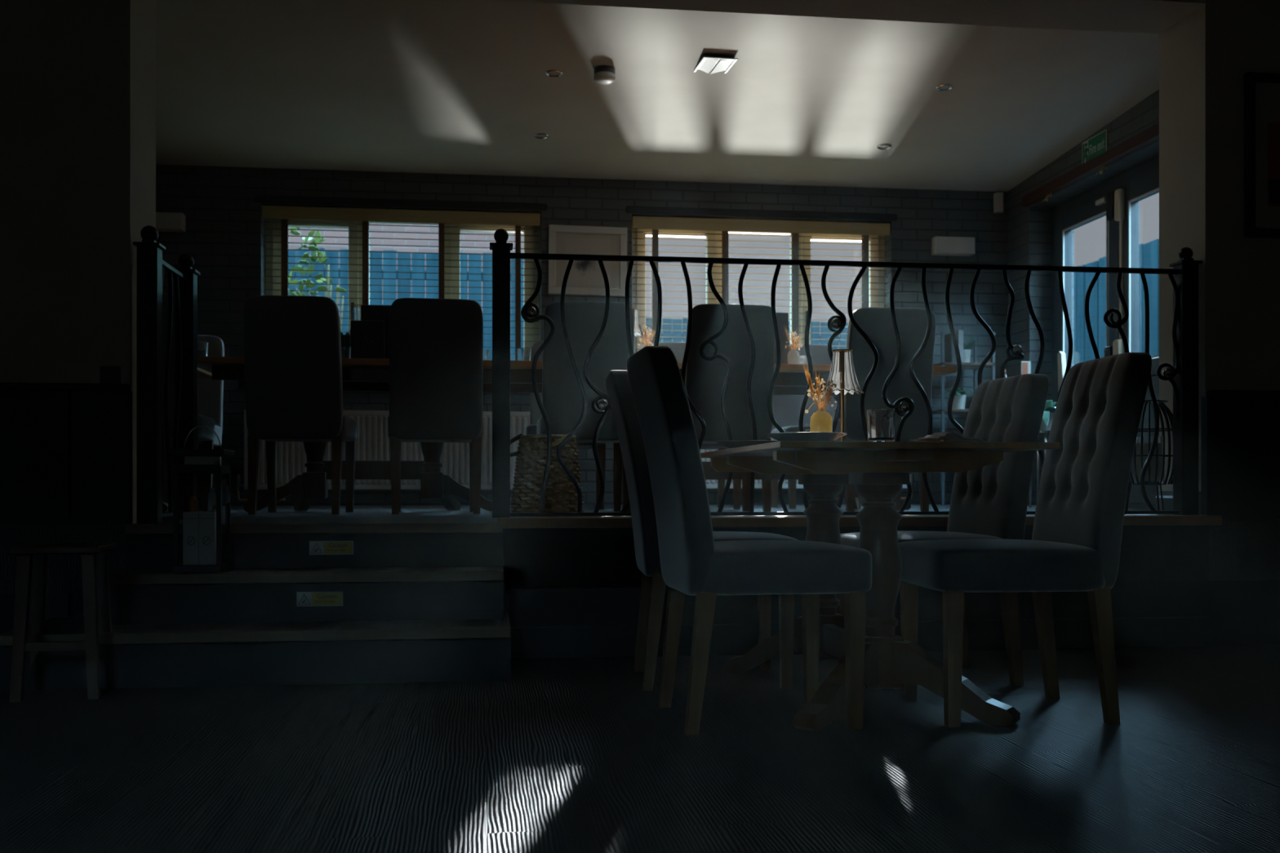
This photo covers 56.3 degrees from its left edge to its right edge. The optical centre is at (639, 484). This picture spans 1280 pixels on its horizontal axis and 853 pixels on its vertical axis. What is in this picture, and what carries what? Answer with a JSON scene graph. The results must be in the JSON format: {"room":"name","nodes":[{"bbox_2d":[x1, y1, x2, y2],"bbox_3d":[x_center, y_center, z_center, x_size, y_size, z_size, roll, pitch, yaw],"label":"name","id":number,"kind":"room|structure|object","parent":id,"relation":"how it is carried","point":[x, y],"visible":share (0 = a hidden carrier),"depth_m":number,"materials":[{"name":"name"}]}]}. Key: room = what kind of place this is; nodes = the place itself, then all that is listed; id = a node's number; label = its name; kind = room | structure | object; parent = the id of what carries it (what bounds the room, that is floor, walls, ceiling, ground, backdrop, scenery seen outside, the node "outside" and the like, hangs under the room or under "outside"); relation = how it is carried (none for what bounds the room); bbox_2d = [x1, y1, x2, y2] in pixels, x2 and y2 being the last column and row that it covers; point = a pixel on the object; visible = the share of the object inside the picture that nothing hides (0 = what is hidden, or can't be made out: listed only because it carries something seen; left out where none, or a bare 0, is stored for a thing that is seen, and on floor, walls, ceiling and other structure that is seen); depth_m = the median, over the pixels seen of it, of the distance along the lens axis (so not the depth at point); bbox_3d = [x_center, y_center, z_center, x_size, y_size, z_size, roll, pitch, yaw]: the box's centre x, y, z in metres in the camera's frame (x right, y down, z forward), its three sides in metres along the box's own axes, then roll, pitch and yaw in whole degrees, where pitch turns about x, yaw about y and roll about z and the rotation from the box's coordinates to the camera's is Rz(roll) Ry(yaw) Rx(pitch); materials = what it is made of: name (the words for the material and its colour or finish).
{"room":"restaurant dining room","nodes":[
{"label":"restaurant dining room","id":0,"kind":"room"},
{"bbox_2d":[155,164,1007,506],"bbox_3d":[-0.710,-0.590,8.337,7.710,3.700,0.320,0,0,-7],"label":"wall","id":1,"kind":"structure","parent":0,"point":[224,237],"depth_m":8.20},
{"bbox_2d":[155,212,186,232],"bbox_3d":[-3.108,-1.713,7.823,0.248,0.110,0.089,0,0,-7],"label":"wall light","id":2,"kind":"object","parent":1,"relation":"attached to","point":[165,221],"visible":0.75,"depth_m":7.79,"materials":[{"name":"white ceramic"}]},
{"bbox_2d":[235,409,529,501],"bbox_3d":[-1.649,-0.187,7.990,2.028,0.600,0.129,0,0,-7],"label":"radiator","id":3,"kind":"object","parent":1,"relation":"attached to","point":[372,441],"visible":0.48,"depth_m":7.92,"materials":[{"name":"white metal"}]},
{"bbox_2d":[254,195,546,210],"bbox_3d":[-1.595,-1.893,8.067,1.935,0.047,0.032,0,0,-7],"label":"trim","id":4,"kind":"structure","parent":1,"relation":"attached to","point":[258,198],"depth_m":8.05,"materials":[{"name":"wood"}]},
{"bbox_2d":[265,218,540,355],"bbox_3d":[-1.605,-1.250,8.142,1.915,1.230,0.280,0,0,-7],"label":"window","id":5,"kind":"structure","parent":1,"relation":"in","point":[531,337],"depth_m":8.21,"materials":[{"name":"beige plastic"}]},
{"bbox_2d":[262,205,540,359],"bbox_3d":[-1.601,-1.260,8.110,1.843,1.186,0.075,0,0,-7],"label":"blind","id":6,"kind":"object","parent":5,"relation":"attached to","point":[285,213],"visible":0.52,"depth_m":8.10,"materials":[{"name":"brown wood"}]},
{"bbox_2d":[368,221,438,304],"bbox_3d":[-1.617,-1.265,8.239,0.515,1.090,0.045,0,0,-7],"label":"window pane","id":7,"kind":"object","parent":5,"relation":"attached to","point":[370,222],"depth_m":8.22,"materials":[{"name":"clear glass"}]},
{"bbox_2d":[547,224,627,296],"bbox_3d":[-0.357,-1.531,8.204,0.538,0.471,0.030,1,0,-7],"label":"framed picture","id":8,"kind":"object","parent":1,"relation":"attached to","point":[585,277],"visible":0.86,"depth_m":8.20,"materials":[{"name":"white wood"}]},
{"bbox_2d":[564,238,610,285],"bbox_3d":[-0.357,-1.524,8.204,0.310,0.315,0.002,1,0,-7],"label":"print","id":9,"kind":"object","parent":8,"relation":"attached to","point":[582,273],"depth_m":8.20},
{"bbox_2d":[631,225,884,353],"bbox_3d":[0.855,-1.250,8.457,1.915,1.230,0.280,0,0,-7],"label":"window","id":10,"kind":"structure","parent":1,"relation":"in","point":[640,235],"depth_m":8.55,"materials":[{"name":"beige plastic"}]},
{"bbox_2d":[728,231,791,343],"bbox_3d":[0.842,-1.265,8.554,0.515,1.090,0.045,0,0,-7],"label":"light","id":11,"kind":"object","parent":10,"relation":"attached to","point":[730,232],"depth_m":8.56,"materials":[{"name":"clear glass"}]},
{"bbox_2d":[631,216,889,346],"bbox_3d":[0.859,-1.260,8.425,1.843,1.186,0.075,0,0,-7],"label":"blind","id":12,"kind":"object","parent":10,"relation":"attached to","point":[725,225],"visible":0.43,"depth_m":8.42,"materials":[{"name":"brown wood"}]},
{"bbox_2d":[626,205,897,220],"bbox_3d":[0.865,-1.893,8.382,1.935,0.047,0.032,0,0,-7],"label":"trim","id":13,"kind":"structure","parent":1,"relation":"attached to","point":[644,210],"depth_m":8.36,"materials":[{"name":"wood"}]},
{"bbox_2d":[699,448,914,499],"bbox_3d":[0.954,-0.200,8.323,1.964,0.614,0.129,0,0,-7],"label":"radiator","id":14,"kind":"object","parent":1,"relation":"attached to","point":[709,483],"visible":0.09,"depth_m":8.24,"materials":[{"name":"white metal"}]},
{"bbox_2d":[930,235,974,256],"bbox_3d":[2.224,-1.691,8.506,0.293,0.119,0.089,0,0,-7],"label":"wall light","id":15,"kind":"object","parent":1,"relation":"attached to","point":[940,246],"visible":1,"depth_m":8.46,"materials":[{"name":"white ceramic"}]},
{"bbox_2d":[993,192,1003,213],"bbox_3d":[2.571,-2.014,8.570,0.066,0.138,0.053,0,0,-7],"label":"sensor","id":16,"kind":"object","parent":1,"relation":"attached to","point":[997,197],"visible":1,"depth_m":8.55,"materials":[{"name":"white plastic"}]},
{"bbox_2d":[0,644,1279,852],"bbox_3d":[-0.079,0.760,1.401,8.600,0.200,6.400,0,0,-7],"label":"floor","id":17,"kind":"structure","parent":0,"point":[572,755],"depth_m":2.79,"materials":[{"name":"wood"}]},
{"bbox_2d":[7,542,116,702],"bbox_3d":[-1.814,0.425,3.771,0.260,0.470,0.260,0,0,-13],"label":"wooden stool","id":18,"kind":"object","parent":17,"relation":"on","point":[94,556],"visible":0.97,"depth_m":3.68,"materials":[{"name":"brown wood"}]},
{"bbox_2d":[0,522,511,690],"bbox_3d":[-1.275,0.403,4.167,1.630,0.515,0.530,0,0,-7],"label":"stairs","id":19,"kind":"structure","parent":17,"relation":"on","point":[423,602],"depth_m":4.11,"materials":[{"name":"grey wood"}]},
{"bbox_2d":[168,425,234,573],"bbox_3d":[-1.552,0.049,4.247,0.186,0.518,0.184,0,0,-7],"label":"candle lantern","id":20,"kind":"object","parent":19,"relation":"on","point":[197,461],"visible":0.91,"depth_m":4.18,"materials":[{"name":"black metal"}]},
{"bbox_2d":[182,511,216,564],"bbox_3d":[-1.552,0.191,4.247,0.108,0.185,0.110,0,0,-7],"label":"box","id":21,"kind":"object","parent":20,"relation":"in","point":[199,528],"visible":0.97,"depth_m":4.19,"materials":[{"name":"metal"}]},
{"bbox_2d":[187,496,198,511],"bbox_3d":[-1.584,0.070,4.243,0.034,0.055,0.034,0,0,-7],"label":"candle jar","id":22,"kind":"object","parent":21,"relation":"on","point":[193,504],"visible":0.91,"depth_m":4.23,"materials":[{"name":"orange glass"}]},
{"bbox_2d":[207,488,216,511],"bbox_3d":[-1.519,0.056,4.252,0.034,0.085,0.034,0,0,-7],"label":"bottle","id":23,"kind":"object","parent":21,"relation":"on","point":[211,495],"visible":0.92,"depth_m":4.24,"materials":[{"name":"clear glass"}]},
{"bbox_2d":[296,591,342,606],"bbox_3d":[-1.117,0.401,4.179,0.158,0.051,0.006,0,0,-7],"label":"caution sign","id":24,"kind":"object","parent":19,"relation":"attached to","point":[303,598],"visible":1,"depth_m":4.18,"materials":[{"name":"yellow plastic"}]},
{"bbox_2d":[309,541,353,555],"bbox_3d":[-1.136,0.235,4.408,0.158,0.051,0.006,0,0,-7],"label":"caution sign","id":25,"kind":"object","parent":19,"relation":"attached to","point":[316,548],"visible":1,"depth_m":4.41,"materials":[{"name":"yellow plastic"}]},
{"bbox_2d":[0,504,1279,594],"bbox_3d":[-0.478,0.703,6.525,7.710,1.115,3.975,0,0,-7],"label":"platform","id":26,"kind":"object","parent":17,"relation":"on","point":[1240,549],"visible":0.14,"depth_m":4.86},
{"bbox_2d":[133,225,200,524],"bbox_3d":[-1.831,-0.402,4.655,0.092,1.093,0.632,0,0,-7],"label":"stair railing","id":27,"kind":"object","parent":26,"relation":"on","point":[151,431],"visible":0.95,"depth_m":4.40,"materials":[{"name":"black metal"}]},
{"bbox_2d":[162,367,211,511],"bbox_3d":[-3.100,-0.239,6.141,1.610,0.768,0.870,0,0,-7],"label":"trestle table","id":28,"kind":"object","parent":26,"relation":"on","point":[202,373],"visible":0.02,"depth_m":6.37,"materials":[{"name":"brown wood"}]},
{"bbox_2d":[162,293,214,511],"bbox_3d":[-2.357,-0.370,5.831,0.470,1.030,0.623,0,0,-10],"label":"dining chair","id":29,"kind":"object","parent":26,"relation":"on","point":[205,435],"visible":0.12,"depth_m":5.64,"materials":[{"name":"grey fabric"}]},
{"bbox_2d":[164,334,224,510],"bbox_3d":[-2.651,-0.370,6.830,0.470,1.030,0.623,0,0,-9],"label":"dining chair","id":30,"kind":"object","parent":26,"relation":"on","point":[210,391],"visible":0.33,"depth_m":7.01,"materials":[{"name":"grey fabric"}]},
{"bbox_2d":[242,295,356,515],"bbox_3d":[-1.673,-0.370,5.919,0.470,1.030,0.623,0,0,-5],"label":"dining chair","id":31,"kind":"object","parent":26,"relation":"on","point":[292,344],"visible":1,"depth_m":5.69,"materials":[{"name":"grey fabric"}]},
{"bbox_2d":[197,355,542,511],"bbox_3d":[-1.216,-0.239,6.382,2.110,0.768,0.870,0,0,-7],"label":"trestle table","id":32,"kind":"object","parent":26,"relation":"on","point":[372,375],"visible":0.33,"depth_m":6.32,"materials":[{"name":"brown wood"}]},
{"bbox_2d":[197,342,208,356],"bbox_3d":[-2.200,-0.665,5.989,0.074,0.085,0.074,0,0,34],"label":"glass tumbler","id":33,"kind":"object","parent":32,"relation":"on","point":[202,347],"visible":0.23,"depth_m":5.96,"materials":[{"name":"white"}]},
{"bbox_2d":[340,332,350,346],"bbox_3d":[-1.559,-0.712,6.313,0.070,0.178,0.060,0,0,-7],"label":"condiment caddy","id":34,"kind":"object","parent":32,"relation":"on","point":[345,339],"visible":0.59,"depth_m":6.29,"materials":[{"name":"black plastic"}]},
{"bbox_2d":[341,346,353,358],"bbox_3d":[-1.521,-0.665,6.207,0.074,0.085,0.074,0,0,38],"label":"glass tumbler","id":35,"kind":"object","parent":32,"relation":"on","point":[346,352],"visible":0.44,"depth_m":6.17,"materials":[{"name":"white"}]},
{"bbox_2d":[349,307,359,333],"bbox_3d":[-1.518,-0.783,6.409,0.072,0.321,0.072,0,0,-7],"label":"glass bottle","id":36,"kind":"object","parent":32,"relation":"on","point":[356,310],"visible":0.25,"depth_m":6.39,"materials":[{"name":"white"}]},
{"bbox_2d":[350,320,384,358],"bbox_3d":[-1.416,-0.737,6.224,0.172,0.227,0.032,0,0,-7],"label":"holder","id":37,"kind":"object","parent":32,"relation":"on","point":[366,336],"visible":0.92,"depth_m":6.21,"materials":[{"name":"black"}]},
{"bbox_2d":[360,304,391,358],"bbox_3d":[-1.357,-0.785,6.334,0.231,0.323,0.030,0,0,-7],"label":"holder","id":38,"kind":"object","parent":32,"relation":"on","point":[368,312],"visible":0.29,"depth_m":6.32,"materials":[{"name":"black"}]},
{"bbox_2d":[516,348,531,360],"bbox_3d":[-0.607,-0.665,6.274,0.074,0.085,0.074,0,0,-24],"label":"glass tumbler","id":39,"kind":"object","parent":32,"relation":"on","point":[523,354],"visible":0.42,"depth_m":6.24,"materials":[{"name":"white"}]},
{"bbox_2d":[387,297,484,514],"bbox_3d":[-1.023,-0.370,6.002,0.470,1.030,0.623,0,0,-10],"label":"dining chair","id":40,"kind":"object","parent":26,"relation":"on","point":[436,345],"visible":1,"depth_m":5.77,"materials":[{"name":"grey fabric"}]},
{"bbox_2d":[510,433,584,516],"bbox_3d":[-0.379,-0.032,4.922,0.308,0.353,0.308,0,0,32],"label":"wicker basket","id":41,"kind":"object","parent":26,"relation":"on","point":[561,493],"visible":0.78,"depth_m":4.81,"materials":[{"name":"brown wicker"}]},
{"bbox_2d":[525,340,607,509],"bbox_3d":[-0.434,-0.370,7.114,0.470,1.030,0.623,0,0,-3],"label":"dining chair","id":42,"kind":"object","parent":26,"relation":"on","point":[535,414],"visible":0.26,"depth_m":7.24,"materials":[{"name":"grey fabric"}]},
{"bbox_2d":[536,301,634,511],"bbox_3d":[-0.282,-0.370,6.097,0.470,1.030,0.623,0,0,-7],"label":"dining chair","id":43,"kind":"object","parent":26,"relation":"on","point":[562,397],"visible":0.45,"depth_m":5.85,"materials":[{"name":"grey fabric"}]},
{"bbox_2d":[657,342,741,509],"bbox_3d":[0.335,-0.370,7.213,0.470,1.030,0.623,0,0,-8],"label":"dining chair","id":44,"kind":"object","parent":26,"relation":"on","point":[677,348],"visible":0.08,"depth_m":7.40,"materials":[{"name":"grey fabric"}]},
{"bbox_2d":[684,303,775,511],"bbox_3d":[0.418,-0.370,6.187,0.470,1.030,0.623,0,0,-8],"label":"dining chair","id":45,"kind":"object","parent":26,"relation":"on","point":[704,380],"visible":0.6,"depth_m":5.95,"materials":[{"name":"grey fabric"}]},
{"bbox_2d":[622,362,956,510],"bbox_3d":[0.762,-0.239,6.636,1.722,0.768,0.870,0,0,-7],"label":"trestle table","id":46,"kind":"object","parent":26,"relation":"on","point":[791,380],"visible":0.05,"depth_m":6.37,"materials":[{"name":"brown wood"}]},
{"bbox_2d":[631,307,644,352],"bbox_3d":[-0.037,-0.776,6.347,0.138,0.307,0.138,0,0,-7],"label":"table lamp","id":47,"kind":"object","parent":46,"relation":"on","point":[637,330],"visible":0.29,"depth_m":6.32,"materials":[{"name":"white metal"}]},
{"bbox_2d":[637,319,654,347],"bbox_3d":[0.039,-0.749,6.344,0.090,0.252,0.096,0,0,37],"label":"flower vase","id":48,"kind":"object","parent":46,"relation":"on","point":[646,332],"visible":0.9,"depth_m":6.33,"materials":[{"name":"orange plant"}]},
{"bbox_2d":[774,312,788,364],"bbox_3d":[0.752,-0.782,6.559,0.122,0.318,0.020,0,0,-7],"label":"holder","id":49,"kind":"object","parent":46,"relation":"on","point":[782,317],"visible":0.32,"depth_m":6.55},
{"bbox_2d":[783,324,802,364],"bbox_3d":[0.831,-0.743,6.467,0.098,0.239,0.083,0,0,20],"label":"flower vase","id":50,"kind":"object","parent":46,"relation":"on","point":[793,355],"visible":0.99,"depth_m":6.44,"materials":[{"name":"white ceramic"}]},
{"bbox_2d":[770,343,861,509],"bbox_3d":[1.055,-0.370,7.305,0.470,1.030,0.623,0,0,-7],"label":"dining chair","id":51,"kind":"object","parent":26,"relation":"on","point":[786,408],"visible":0.16,"depth_m":7.45,"materials":[{"name":"grey fabric"}]},
{"bbox_2d":[831,306,935,511],"bbox_3d":[1.243,-0.370,6.303,0.470,1.030,0.623,0,0,-6],"label":"dining chair","id":52,"kind":"object","parent":26,"relation":"on","point":[877,323],"visible":0.56,"depth_m":6.06,"materials":[{"name":"grey fabric"}]},
{"bbox_2d":[931,331,995,505],"bbox_3d":[2.213,-0.446,8.299,0.380,1.182,0.320,0,0,-7],"label":"plant shelf","id":53,"kind":"object","parent":26,"relation":"on","point":[975,366],"visible":0.36,"depth_m":8.13,"materials":[{"name":"brown wood"}]},
{"bbox_2d":[944,333,956,362],"bbox_3d":[2.142,-0.933,8.270,0.036,0.210,0.142,0,0,-7],"label":"book","id":54,"kind":"object","parent":53,"relation":"on","point":[949,352],"visible":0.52,"depth_m":8.23,"materials":[{"name":"white paper"}]},
{"bbox_2d":[938,386,973,408],"bbox_3d":[2.194,-0.592,8.277,0.243,0.164,0.265,0,0,-7],"label":"potted plant","id":55,"kind":"object","parent":53,"relation":"on","point":[959,399],"visible":0.67,"depth_m":8.23,"materials":[{"name":"green plant"}]},
{"bbox_2d":[955,329,963,362],"bbox_3d":[2.192,-0.943,8.276,0.036,0.230,0.142,0,0,-7],"label":"book","id":56,"kind":"object","parent":53,"relation":"on","point":[959,332],"visible":0.45,"depth_m":8.21,"materials":[{"name":"white paper"}]},
{"bbox_2d":[945,335,979,362],"bbox_3d":[2.248,-0.928,8.271,0.198,0.202,0.198,0,0,-39],"label":"potted plant","id":57,"kind":"object","parent":53,"relation":"on","point":[966,349],"visible":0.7,"depth_m":8.24,"materials":[{"name":"green plant"}]},
{"bbox_2d":[1028,430,1050,507],"bbox_3d":[2.460,-0.090,7.322,0.150,0.470,0.150,0,0,-7],"label":"plant stand","id":58,"kind":"object","parent":26,"relation":"on","point":[1042,432],"visible":0.28,"depth_m":7.26,"materials":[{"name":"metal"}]},
{"bbox_2d":[1040,400,1057,430],"bbox_3d":[2.484,-0.418,7.300,0.353,0.195,0.356,0,0,-21],"label":"potted plant","id":59,"kind":"object","parent":58,"relation":"on","point":[1049,411],"visible":0.41,"depth_m":7.26,"materials":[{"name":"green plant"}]},
{"bbox_2d":[1129,400,1173,511],"bbox_3d":[2.166,-0.103,5.091,0.230,0.498,0.229,0,0,15],"label":"lantern","id":60,"kind":"object","parent":26,"relation":"on","point":[1165,410],"visible":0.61,"depth_m":5.01,"materials":[{"name":"black metal"}]},
{"bbox_2d":[1133,435,1164,483],"bbox_3d":[2.166,-0.103,5.091,0.124,0.200,0.123,0,0,-7],"label":"pillar candle","id":61,"kind":"object","parent":60,"relation":"on","point":[1145,438],"visible":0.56,"depth_m":5.04,"materials":[{"name":"white wax"}]},
{"bbox_3d":[2.548,-0.270,8.300,0.237,0.830,0.443,0,0,-7],"label":"base cabinet","id":62,"kind":"object","parent":26,"relation":"on","visible":0},
{"bbox_2d":[1020,360,1031,374],"bbox_3d":[2.630,-0.762,8.161,0.068,0.153,0.014,0,0,-7],"label":"framed card","id":63,"kind":"object","parent":62,"relation":"on","point":[1025,366],"visible":0.56,"depth_m":8.15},
{"bbox_2d":[605,369,798,691],"bbox_3d":[0.202,0.145,4.041,0.623,1.030,0.470,0,0,-4],"label":"dining chair","id":64,"kind":"object","parent":17,"relation":"on","point":[653,587],"visible":0.7,"depth_m":3.84,"materials":[{"name":"grey fabric"}]},
{"bbox_2d":[626,346,871,735],"bbox_3d":[0.295,0.145,3.388,0.623,1.030,0.470,0,0,-9],"label":"dining chair","id":65,"kind":"object","parent":17,"relation":"on","point":[692,563],"visible":1,"depth_m":3.18,"materials":[{"name":"grey fabric"}]},
{"bbox_2d":[700,440,1059,732],"bbox_3d":[0.666,0.274,3.750,0.765,0.772,1.210,0,0,-7],"label":"dining table","id":66,"kind":"object","parent":17,"relation":"on","point":[878,471],"visible":0.87,"depth_m":3.44,"materials":[{"name":"brown wood"}]},
{"bbox_2d":[715,440,778,448],"bbox_3d":[0.368,-0.128,4.009,0.232,0.032,0.232,0,0,-7],"label":"dinner plate","id":67,"kind":"object","parent":66,"relation":"on","point":[733,443],"visible":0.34,"depth_m":3.92,"materials":[{"name":"ceramic"}]},
{"bbox_2d":[764,431,847,441],"bbox_3d":[0.471,-0.128,3.402,0.232,0.032,0.232,0,0,-7],"label":"dinner plate","id":68,"kind":"object","parent":66,"relation":"on","point":[792,436],"visible":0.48,"depth_m":3.32,"materials":[{"name":"ceramic"}]},
{"bbox_2d":[802,361,837,432],"bbox_3d":[0.542,-0.238,3.551,0.103,0.252,0.090,0,0,-30],"label":"flower vase","id":69,"kind":"object","parent":66,"relation":"on","point":[820,420],"visible":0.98,"depth_m":3.54,"materials":[{"name":"beige ceramic"}]},
{"bbox_2d":[821,349,863,441],"bbox_3d":[0.610,-0.258,3.607,0.132,0.292,0.132,0,0,-7],"label":"table lamp","id":70,"kind":"object","parent":66,"relation":"on","point":[842,373],"visible":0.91,"depth_m":3.58,"materials":[{"name":"fabric"}]},
{"bbox_2d":[866,408,895,441],"bbox_3d":[0.667,-0.159,3.312,0.081,0.093,0.081,0,0,34],"label":"glass tumbler","id":71,"kind":"object","parent":66,"relation":"on","point":[881,423],"visible":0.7,"depth_m":3.28,"materials":[{"name":"clear"}]},
{"bbox_2d":[909,431,979,441],"bbox_3d":[0.847,-0.129,3.356,0.172,0.034,0.120,0,0,-16],"label":"folded napkin","id":72,"kind":"object","parent":66,"relation":"on","point":[948,436],"visible":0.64,"depth_m":3.32,"materials":[{"name":"fabric"}]},
{"bbox_2d":[837,373,1048,689],"bbox_3d":[1.014,0.145,4.095,0.623,1.030,0.470,0,0,-10],"label":"dining chair","id":73,"kind":"object","parent":17,"relation":"on","point":[990,501],"visible":0.62,"depth_m":3.97,"materials":[{"name":"grey fabric"}]},
{"bbox_2d":[898,352,1151,727],"bbox_3d":[1.093,0.145,3.479,0.623,1.030,0.470,0,0,-4],"label":"dining chair","id":74,"kind":"object","parent":17,"relation":"on","point":[1074,545],"visible":0.99,"depth_m":3.29,"materials":[{"name":"grey fabric"}]},
{"bbox_2d":[0,0,1279,627],"bbox_3d":[-0.501,-0.915,4.702,8.600,3.150,0.365,0,0,-7],"label":"wall","id":75,"kind":"structure","parent":0,"point":[77,77],"depth_m":4.58,"materials":[{"name":"beige paint"}]},
{"bbox_2d":[0,382,129,391],"bbox_3d":[-3.301,-0.352,4.169,2.910,0.025,0.030,0,0,-7],"label":"trim","id":76,"kind":"structure","parent":75,"relation":"attached to","point":[3,385],"depth_m":4.31,"materials":[{"name":"wood"}]},
{"bbox_2d":[0,389,132,634],"bbox_3d":[-3.324,0.160,4.347,2.910,1.000,0.352,0,0,-7],"label":"wainscoting","id":77,"kind":"structure","parent":75,"relation":"attached to","point":[66,455],"depth_m":4.33,"materials":[{"name":"wood"}]},
{"bbox_2d":[497,514,1222,528],"bbox_3d":[0.898,0.146,4.753,2.910,0.038,0.200,0,0,-7],"label":"trim","id":78,"kind":"structure","parent":75,"relation":"attached to","point":[1129,519],"depth_m":4.61,"materials":[{"name":"brown wood"}]},
{"bbox_2d":[489,228,1202,517],"bbox_3d":[0.862,-0.426,4.768,2.900,1.107,0.092,0,0,-7],"label":"iron railing","id":79,"kind":"object","parent":78,"relation":"on","point":[1183,376],"visible":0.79,"depth_m":4.74,"materials":[{"name":"metal"}]},
{"bbox_2d":[510,617,1210,659],"bbox_3d":[0.901,0.600,4.690,2.860,0.120,0.015,0,0,-7],"label":"baseboard","id":80,"kind":"structure","parent":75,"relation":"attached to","point":[731,639],"depth_m":4.71,"materials":[{"name":"wood"}]},
{"bbox_2d":[1155,491,1200,515],"bbox_3d":[2.282,0.087,5.086,0.020,0.115,0.310,0,0,-7],"label":"baseboard reveal","id":81,"kind":"structure","parent":75,"relation":"attached to","point":[1167,496],"depth_m":5.15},
{"bbox_2d":[1200,395,1279,645],"bbox_3d":[3.029,0.150,5.161,1.480,1.020,0.352,0,0,-7],"label":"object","id":82,"kind":"structure","parent":75,"relation":"attached to","point":[1240,436],"depth_m":4.91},
{"bbox_2d":[1205,389,1279,396],"bbox_3d":[3.052,-0.372,4.983,1.480,0.025,0.030,0,0,-7],"label":"trim","id":83,"kind":"structure","parent":75,"relation":"attached to","point":[1211,392],"depth_m":4.90,"materials":[{"name":"wood"}]},
{"bbox_2d":[1243,71,1279,238],"bbox_3d":[2.732,-1.351,4.940,0.503,0.673,0.030,0,0,-7],"label":"framed print","id":84,"kind":"object","parent":75,"relation":"attached to","point":[1261,91],"visible":1,"depth_m":4.92,"materials":[{"name":"black plastic"}]},
{"bbox_2d":[1267,122,1279,206],"bbox_3d":[2.732,-1.316,4.943,0.303,0.343,0.003,0,0,-7],"label":"print","id":85,"kind":"object","parent":84,"relation":"attached to","point":[1273,128],"depth_m":4.93,"materials":[{"name":"black paper"}]},
{"bbox_2d":[155,0,1159,191],"bbox_3d":[-0.498,-2.362,6.681,7.710,0.556,3.660,0,0,-7],"label":"ceiling","id":86,"kind":"structure","parent":0,"point":[438,86],"depth_m":6.66,"materials":[{"name":"paint"}]},
{"bbox_2d":[545,69,562,77],"bbox_3d":[-0.458,-2.197,6.376,0.094,0.032,0.093,0,0,-2],"label":"recessed light","id":87,"kind":"object","parent":86,"relation":"in","point":[547,72],"visible":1,"depth_m":6.36,"materials":[{"name":"metal"}]},
{"bbox_2d":[593,65,615,84],"bbox_3d":[-0.187,-2.162,6.334,0.116,0.072,0.116,0,0,-12],"label":"smoke detector","id":88,"kind":"object","parent":86,"relation":"attached to","point":[603,74],"visible":1,"depth_m":6.29,"materials":[{"name":"white plastic"}]},
{"bbox_2d":[693,56,737,74],"bbox_3d":[0.382,-2.196,6.330,0.182,0.027,0.395,0,0,-9],"label":"recessed light","id":89,"kind":"object","parent":86,"relation":"in","point":[715,64],"visible":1,"depth_m":6.25,"materials":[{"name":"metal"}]},
{"bbox_2d":[698,58,732,74],"bbox_3d":[0.383,-2.193,6.330,0.140,0.006,0.346,0,3,-9],"label":"diffuser","id":90,"kind":"object","parent":89,"relation":"attached to","point":[716,65],"depth_m":6.26,"materials":[{"name":"white plastic"}]},
{"bbox_2d":[1007,88,1159,510],"bbox_3d":[3.027,-0.615,6.825,0.320,3.750,3.630,0,0,-7],"label":"wall","id":91,"kind":"structure","parent":0,"point":[1029,228],"depth_m":8.26,"materials":[{"name":"paint"}]},
{"bbox_2d":[1022,123,1159,206],"bbox_3d":[2.785,-1.925,7.192,0.067,0.120,2.160,0,0,-7],"label":"rail","id":92,"kind":"object","parent":91,"relation":"attached to","point":[1151,135],"visible":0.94,"depth_m":7.27,"materials":[{"name":"gold metal"}]},
{"bbox_2d":[1082,128,1107,164],"bbox_3d":[2.789,-2.062,7.356,0.021,0.155,0.298,0,0,-7],"label":"exit sign","id":93,"kind":"object","parent":91,"relation":"attached to","point":[1097,144],"visible":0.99,"depth_m":7.34,"materials":[{"name":"plastic"}]},
{"bbox_2d":[1052,155,1159,508],"bbox_3d":[2.974,-0.882,7.358,0.170,2.055,1.840,0,0,-7],"label":"door","id":94,"kind":"structure","parent":91,"relation":"in","point":[1117,198],"depth_m":7.38,"materials":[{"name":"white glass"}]},
{"label":"outside","id":95,"kind":"structure","parent":0,"visible":0},
{"bbox_3d":[-1.837,0.510,8.435,14.500,0.300,9.200,0,0,-7],"label":"ground","id":96,"kind":"structure","parent":95,"visible":0},
{"bbox_2d":[288,226,346,331],"bbox_3d":[-2.534,-0.723,9.344,0.951,2.768,0.858,0,0,-7],"label":"shrub","id":97,"kind":"object","parent":96,"relation":"on","point":[317,240],"visible":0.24,"depth_m":9.37,"materials":[{"name":"green plant"}]},
{"bbox_2d":[288,223,515,314],"bbox_3d":[-5.041,-3.390,12.788,7.650,8.100,3.350,0,0,-7],"label":"sky","id":98,"kind":"structure","parent":96,"relation":"on","point":[372,228],"depth_m":11.80,"materials":[{"name":"white"}]},
{"bbox_2d":[288,248,524,359],"bbox_3d":[-3.713,-0.732,10.649,5.340,2.784,0.070,0,0,-7],"label":"fence","id":99,"kind":"object","parent":96,"relation":"on","point":[486,324],"visible":0.03,"depth_m":10.83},
{"bbox_2d":[1073,238,1159,365],"bbox_3d":[4.503,-0.717,9.197,0.070,2.755,10.100,0,0,-7],"label":"fence","id":100,"kind":"object","parent":96,"relation":"on","point":[1148,253],"visible":0.06,"depth_m":11.01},
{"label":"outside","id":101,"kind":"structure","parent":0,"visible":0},
{"bbox_2d":[523,317,848,349],"bbox_3d":[1.017,-0.697,14.885,7.000,2.715,0.070,0,0,-7],"label":"fence","id":102,"kind":"object","parent":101,"point":[841,338],"visible":0.02,"depth_m":14.80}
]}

